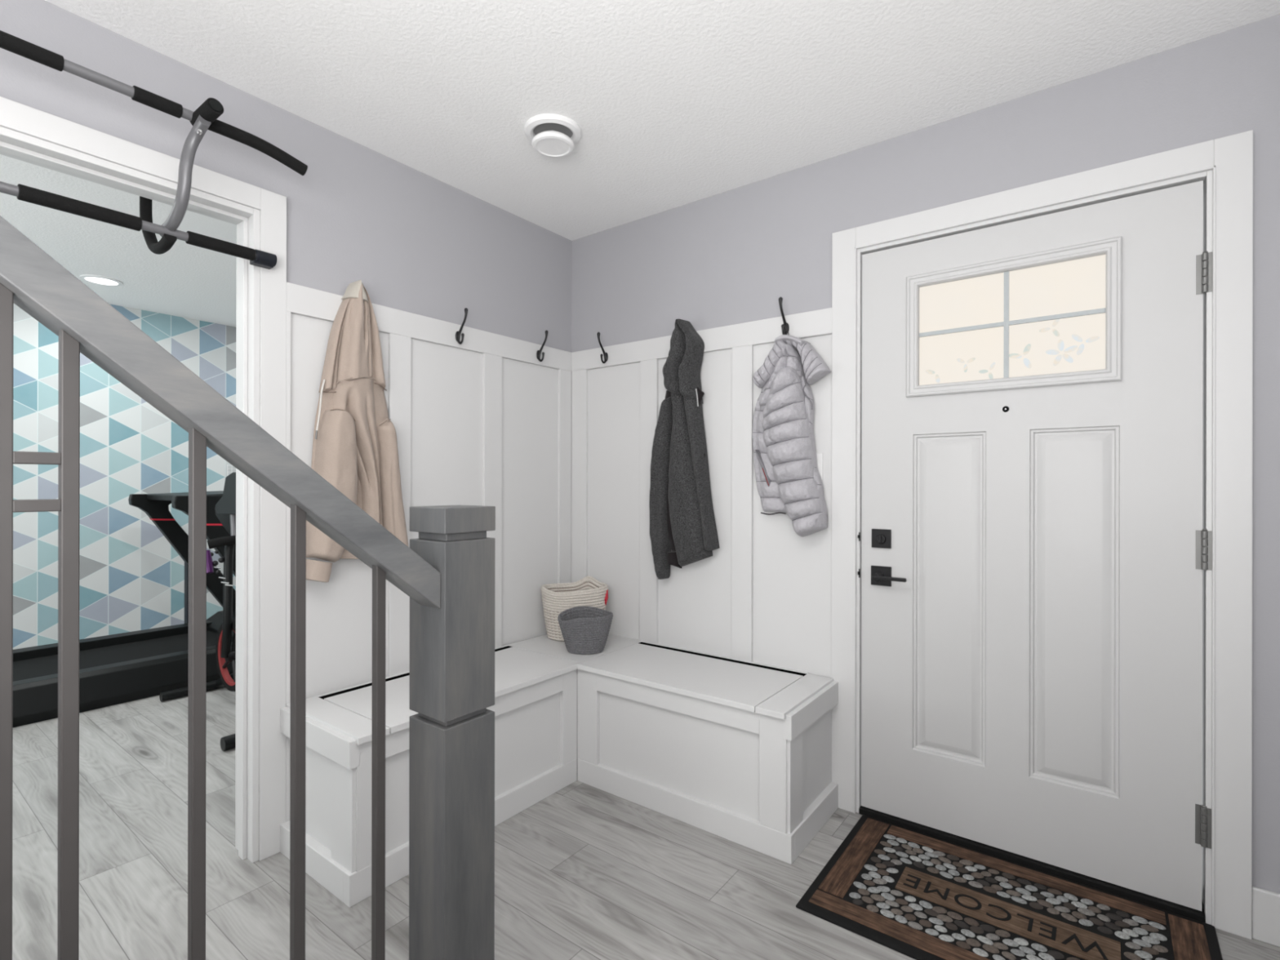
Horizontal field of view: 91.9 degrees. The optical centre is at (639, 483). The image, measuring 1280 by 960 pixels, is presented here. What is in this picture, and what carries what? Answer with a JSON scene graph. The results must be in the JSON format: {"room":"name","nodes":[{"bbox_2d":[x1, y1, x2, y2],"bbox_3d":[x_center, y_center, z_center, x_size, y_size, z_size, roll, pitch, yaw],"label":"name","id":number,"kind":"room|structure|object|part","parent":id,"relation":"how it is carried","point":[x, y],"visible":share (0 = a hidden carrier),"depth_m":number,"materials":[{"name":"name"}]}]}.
{"room":"entryway","nodes":[
{"label":"entryway","id":0,"kind":"room"},
{"bbox_2d":[13,302,235,649],"bbox_3d":[-3.835,-0.022,4.057,0.100,2.420,5.700,0,0,37],"label":"wall","id":1,"kind":"structure","parent":0,"point":[131,578],"depth_m":4.23,"materials":[{"name":"paper"}]},
{"bbox_2d":[0,0,571,352],"bbox_3d":[-1.622,-0.018,1.527,0.120,2.420,4.320,0,0,37],"label":"wall","id":2,"kind":"structure","parent":0,"point":[419,243],"depth_m":2.16,"materials":[{"name":"grey paint"}]},
{"bbox_2d":[0,126,259,862],"bbox_3d":[-1.551,0.162,1.613,0.134,2.060,0.971,0,0,37],"label":"trim","id":3,"kind":"structure","parent":2,"relation":"attached to","point":[15,144],"depth_m":1.96,"materials":[{"name":"white wood"}]},
{"bbox_2d":[0,96,286,860],"bbox_3d":[-1.499,0.128,1.574,0.019,2.129,1.124,0,0,37],"label":"trim","id":4,"kind":"structure","parent":2,"relation":"attached to","point":[15,116],"depth_m":1.97,"materials":[{"name":"white wood"}]},
{"bbox_2d":[0,30,307,269],"bbox_3d":[-1.444,-0.838,1.562,0.475,0.343,1.029,0,0,37],"label":"bar","id":5,"kind":"object","parent":2,"relation":"attached to","point":[204,118],"visible":0.93,"depth_m":1.65,"materials":[{"name":"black metal"}]},
{"bbox_2d":[306,280,408,582],"bbox_3d":[-0.975,-0.178,2.174,0.097,1.062,0.380,0,0,37],"label":"coat","id":6,"kind":"object","parent":2,"relation":"hanging from","point":[355,450],"visible":0.84,"depth_m":2.14,"materials":[{"name":"brown fabric"}]},
{"bbox_2d":[336,284,372,381],"bbox_3d":[-0.992,-0.524,2.165,0.080,0.368,0.134,0,0,37],"label":"hood","id":7,"kind":"object","parent":6,"relation":"attached to","point":[354,313],"depth_m":2.14,"materials":[{"name":"beige fabric"}]},
{"bbox_3d":[-0.984,-0.064,2.179,0.076,0.636,0.192,0,0,37],"label":"panel","id":8,"kind":"part","parent":6,"relation":"part of","materials":[{"name":"beige fabric"}]},
{"bbox_2d":[285,282,571,706],"bbox_3d":[-0.751,0.068,2.569,0.018,1.452,1.366,0,0,37],"label":"wall paneling","id":9,"kind":"structure","parent":2,"relation":"attached to","point":[480,420],"depth_m":2.52,"materials":[{"name":"white wood"}]},
{"bbox_2d":[455,307,467,344],"bbox_3d":[-0.727,-0.644,2.531,0.068,0.143,0.021,0,0,37],"label":"coat hook","id":10,"kind":"object","parent":2,"relation":"attached to","point":[457,333],"visible":1,"depth_m":2.53,"materials":[{"name":"black metal"}]},
{"bbox_2d":[536,329,548,361],"bbox_3d":[-0.455,-0.643,2.893,0.068,0.143,0.021,0,0,37],"label":"coat hook","id":11,"kind":"object","parent":2,"relation":"attached to","point":[539,352],"visible":1,"depth_m":2.89,"materials":[{"name":"black metal"}]},
{"bbox_2d":[0,0,1279,326],"bbox_3d":[-0.917,-1.277,1.861,7.400,0.100,5.700,0,0,37],"label":"ceiling","id":12,"kind":"structure","parent":0,"point":[673,104],"depth_m":1.88,"materials":[{"name":"white paint"}]},
{"bbox_2d":[80,274,122,285],"bbox_3d":[-3.250,-1.226,3.734,0.196,0.009,0.196,0,0,37],"label":"recessed light","id":13,"kind":"object","parent":12,"relation":"in","point":[97,279],"visible":1,"depth_m":3.73,"materials":[{"name":"white plastic"}]},
{"bbox_2d":[524,113,582,157],"bbox_3d":[-0.302,-1.196,2.147,0.198,0.059,0.198,0,0,37],"label":"smoke detector","id":14,"kind":"object","parent":12,"relation":"in","point":[552,135],"visible":1,"depth_m":2.12,"materials":[{"name":"white plastic"}]},
{"bbox_2d":[12,686,1279,959],"bbox_3d":[-0.921,1.243,1.861,7.400,0.100,5.700,0,0,37],"label":"floor","id":15,"kind":"structure","parent":0,"point":[584,872],"depth_m":1.86,"materials":[{"name":"grey wood"}]},
{"bbox_2d":[13,490,235,727],"bbox_3d":[-3.166,0.620,3.596,0.904,1.140,2.070,0,0,37],"label":"treadmill","id":16,"kind":"object","parent":15,"relation":"on","point":[117,668],"visible":0.48,"depth_m":3.58,"materials":[{"name":"black plastic"}]},
{"bbox_3d":[-2.652,1.046,4.267,0.860,0.290,0.380,0,0,37],"label":"motor","id":17,"kind":"part","parent":16,"relation":"part of","materials":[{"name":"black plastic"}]},
{"bbox_2d":[159,471,235,751],"bbox_3d":[-2.069,0.564,3.277,1.029,1.251,0.580,0,0,37],"label":"exercise bike","id":18,"kind":"object","parent":15,"relation":"on","point":[225,653],"visible":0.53,"depth_m":3.32,"materials":[{"name":"black plastic"}]},
{"bbox_2d":[206,550,213,573],"bbox_3d":[-2.342,0.423,3.357,0.065,0.128,0.039,0,0,37],"label":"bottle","id":19,"kind":"object","parent":18,"relation":"on","point":[210,564],"depth_m":3.35,"materials":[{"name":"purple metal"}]},
{"bbox_3d":[-2.320,0.433,3.379,0.030,0.030,0.030,0,0,37],"label":"resistance knob","id":20,"kind":"part","parent":18,"relation":"part of","materials":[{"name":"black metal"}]},
{"bbox_3d":[-2.249,0.409,3.325,0.032,0.032,0.032,0,0,37],"label":"resistance knob","id":21,"kind":"part","parent":18,"relation":"part of","materials":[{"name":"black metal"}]},
{"bbox_3d":[-2.053,1.088,3.302,0.995,0.195,0.052,0,0,37],"label":"frame","id":22,"kind":"part","parent":18,"relation":"part of","materials":[{"name":"black plastic"}]},
{"bbox_3d":[-2.217,0.209,3.371,0.065,0.240,0.044,0,0,37],"label":"console post","id":23,"kind":"part","parent":18,"relation":"part of","materials":[{"name":"silver metal"}]},
{"bbox_2d":[0,215,495,959],"bbox_3d":[-0.783,0.081,0.552,0.107,2.225,1.572,0,0,37],"label":"stair railing","id":24,"kind":"object","parent":15,"relation":"on","point":[446,573],"visible":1,"depth_m":0.90,"materials":[{"name":"grey wood"}]},
{"bbox_3d":[-0.805,-0.408,0.500,0.060,1.246,1.462,0,0,37],"label":"handrail","id":25,"kind":"part","parent":24,"relation":"part of","materials":[{"name":"grey wood"}]},
{"bbox_3d":[-0.345,0.640,1.136,0.106,1.108,0.110,0,0,37],"label":"newel post","id":26,"kind":"part","parent":24,"relation":"part of","materials":[{"name":"grey wood"}]},
{"bbox_2d":[280,634,838,907],"bbox_3d":[-0.220,0.957,2.154,1.366,0.475,1.380,0,0,37],"label":"storage bench","id":27,"kind":"object","parent":15,"relation":"on","point":[740,752],"visible":0.9,"depth_m":2.17,"materials":[{"name":"white wood"}]},
{"bbox_3d":[-0.983,0.922,1.891,0.430,0.367,0.018,0,0,37],"label":"frame","id":28,"kind":"part","parent":27,"relation":"part of","materials":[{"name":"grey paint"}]},
{"bbox_3d":[-0.647,0.729,2.278,0.405,0.020,0.828,0,0,37],"label":"lid","id":29,"kind":"part","parent":27,"relation":"part of","materials":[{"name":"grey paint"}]},
{"bbox_3d":[-0.536,0.923,2.131,0.018,0.367,0.917,0,0,37],"label":"frame","id":30,"kind":"part","parent":27,"relation":"part of","materials":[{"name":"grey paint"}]},
{"bbox_3d":[-0.226,0.730,2.231,1.230,0.020,1.264,0,0,37],"label":"seat","id":31,"kind":"part","parent":27,"relation":"part of","materials":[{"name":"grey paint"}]},
{"bbox_2d":[540,576,608,641],"bbox_3d":[-0.307,0.581,2.899,0.317,0.274,0.208,0,0,-2],"label":"rope basket","id":32,"kind":"object","parent":27,"relation":"on","point":[588,591],"visible":0.59,"depth_m":2.83,"materials":[{"name":"beige fabric"}]},
{"bbox_2d":[557,605,613,654],"bbox_3d":[-0.235,0.629,2.659,0.236,0.178,0.162,0,0,-7],"label":"rope basket","id":33,"kind":"object","parent":27,"relation":"on","point":[584,629],"visible":1,"depth_m":2.60,"materials":[{"name":"grey fabric"}]},
{"bbox_3d":[0.110,0.924,2.229,0.894,0.367,0.018,0,0,37],"label":"frame","id":34,"kind":"part","parent":27,"relation":"part of","materials":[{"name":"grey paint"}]},
{"bbox_3d":[0.179,0.730,2.399,0.782,0.020,0.404,0,0,37],"label":"lid","id":35,"kind":"part","parent":27,"relation":"part of","materials":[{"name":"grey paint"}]},
{"bbox_3d":[0.593,0.924,2.125,0.018,0.367,0.418,0,0,37],"label":"frame","id":36,"kind":"part","parent":27,"relation":"part of","materials":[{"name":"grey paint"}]},
{"bbox_2d":[795,814,1222,959],"bbox_3d":[0.994,1.191,1.707,0.934,0.011,0.607,0,0,37],"label":"doormat","id":37,"kind":"object","parent":15,"relation":"on","point":[917,895],"visible":1,"depth_m":1.72,"materials":[{"name":"black rubber"}]},
{"bbox_2d":[571,13,1279,893],"bbox_3d":[1.293,-0.013,1.973,4.000,2.420,0.140,0,0,37],"label":"wall","id":38,"kind":"structure","parent":0,"point":[726,258],"depth_m":2.02,"materials":[{"name":"grey paint"}]},
{"bbox_2d":[596,332,608,363],"bbox_3d":[-0.180,-0.643,2.933,0.021,0.142,0.065,0,0,37],"label":"coat hook","id":39,"kind":"object","parent":38,"relation":"attached to","point":[605,354],"visible":1,"depth_m":2.93,"materials":[{"name":"black metal"}]},
{"bbox_2d":[648,319,719,579],"bbox_3d":[0.162,-0.140,2.635,0.335,1.126,0.125,0,0,37],"label":"hooded jacket","id":40,"kind":"object","parent":38,"relation":"hanging from","point":[682,522],"visible":1,"depth_m":2.61,"materials":[{"name":"black fabric"}]},
{"bbox_2d":[662,319,704,404],"bbox_3d":[0.166,-0.522,2.633,0.178,0.363,0.125,0,0,37],"label":"hood","id":41,"kind":"object","parent":40,"relation":"attached to","point":[682,368],"depth_m":2.60,"materials":[{"name":"grey fabric"}]},
{"bbox_3d":[0.201,-0.017,2.635,0.206,0.750,0.078,0,0,37],"label":"panel","id":42,"kind":"part","parent":40,"relation":"part of","materials":[{"name":"grey fabric"}]},
{"bbox_3d":[0.247,-0.058,2.604,0.160,0.685,0.073,0,0,37],"label":"panel","id":43,"kind":"part","parent":40,"relation":"part of","materials":[{"name":"grey fabric"}]},
{"bbox_2d":[571,307,831,678],"bbox_3d":[0.183,0.259,2.710,1.339,1.832,0.018,0,0,37],"label":"wall paneling","id":44,"kind":"structure","parent":38,"relation":"attached to","point":[764,596],"depth_m":2.62,"materials":[{"name":"white wood"}]},
{"bbox_2d":[778,297,789,334],"bbox_3d":[0.552,-0.642,2.382,0.021,0.142,0.065,0,0,37],"label":"coat hook","id":45,"kind":"object","parent":38,"relation":"attached to","point":[785,326],"visible":0.9,"depth_m":2.38,"materials":[{"name":"black metal"}]},
{"bbox_2d":[751,328,831,537],"bbox_3d":[0.547,-0.197,2.346,0.324,0.798,0.123,0,0,37],"label":"puffer jacket","id":46,"kind":"object","parent":38,"relation":"attached to","point":[788,480],"visible":1,"depth_m":2.31,"materials":[{"name":"grey fabric"}]},
{"bbox_3d":[0.644,-0.176,2.322,0.080,0.466,0.039,0,0,37],"label":"panel","id":47,"kind":"part","parent":46,"relation":"part of","materials":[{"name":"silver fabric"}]},
{"bbox_2d":[816,453,822,482],"bbox_3d":[0.667,-0.056,2.346,0.052,0.120,0.009,0,0,37],"label":"switch plate","id":48,"kind":"object","parent":38,"relation":"attached to","point":[819,455],"visible":0.39,"depth_m":2.33,"materials":[{"name":"white plastic"}]},
{"bbox_2d":[858,805,1205,923],"bbox_3d":[1.210,1.182,2.021,0.932,0.030,0.151,0,0,37],"label":"threshold","id":49,"kind":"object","parent":38,"relation":"attached to","point":[1190,913],"depth_m":1.90,"materials":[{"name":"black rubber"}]},
{"bbox_2d":[857,180,1212,911],"bbox_3d":[1.172,0.170,1.964,0.950,2.005,0.109,0,0,37],"label":"door","id":50,"kind":"structure","parent":38,"relation":"in","point":[1036,548],"depth_m":1.92,"materials":[{"name":"grey paint"}]},
{"bbox_3d":[0.795,0.324,2.246,0.008,0.032,0.004,0,0,37],"label":"strike plate","id":51,"kind":"part","parent":50,"relation":"part of","materials":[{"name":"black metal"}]},
{"bbox_3d":[0.846,0.328,2.187,0.069,0.069,0.056,0,0,37],"label":"handle","id":52,"kind":"part","parent":50,"relation":"part of","materials":[{"name":"black metal"}]},
{"bbox_3d":[0.861,0.328,2.138,0.112,0.013,0.012,0,0,37],"label":"lever","id":53,"kind":"part","parent":50,"relation":"part of","materials":[{"name":"black metal"}]},
{"bbox_3d":[1.075,-0.601,2.074,0.257,0.162,0.006,0,0,37],"label":"glass pane","id":54,"kind":"part","parent":50,"relation":"part of","materials":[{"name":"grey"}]},
{"bbox_3d":[1.075,-0.424,2.074,0.257,0.172,0.006,0,0,37],"label":"glass pane","id":55,"kind":"part","parent":50,"relation":"part of","materials":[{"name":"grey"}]},
{"bbox_3d":[1.286,-0.424,1.915,0.251,0.172,0.006,0,0,37],"label":"glass pane","id":56,"kind":"part","parent":50,"relation":"part of","materials":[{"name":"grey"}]},
{"bbox_3d":[1.286,-0.601,1.915,0.251,0.162,0.006,0,0,37],"label":"glass pane","id":57,"kind":"part","parent":50,"relation":"part of","materials":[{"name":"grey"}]},
{"bbox_2d":[853,165,1215,926],"bbox_3d":[1.210,0.169,2.018,0.966,2.056,0.158,0,0,37],"label":"trim","id":58,"kind":"structure","parent":38,"relation":"attached to","point":[1207,175],"depth_m":1.72,"materials":[{"name":"white wood"}]},
{"bbox_2d":[831,129,1253,939],"bbox_3d":[1.166,0.133,1.969,1.122,2.128,0.019,0,0,37],"label":"trim","id":59,"kind":"structure","parent":38,"relation":"attached to","point":[1232,156],"depth_m":1.66,"materials":[{"name":"white wood"}]},
{"bbox_2d":[1251,886,1279,946],"bbox_3d":[1.709,1.131,1.562,0.237,0.135,0.014,0,0,37],"label":"baseboard","id":60,"kind":"structure","parent":38,"relation":"attached to","point":[1265,920],"depth_m":1.61,"materials":[{"name":"white wood"}]}
]}

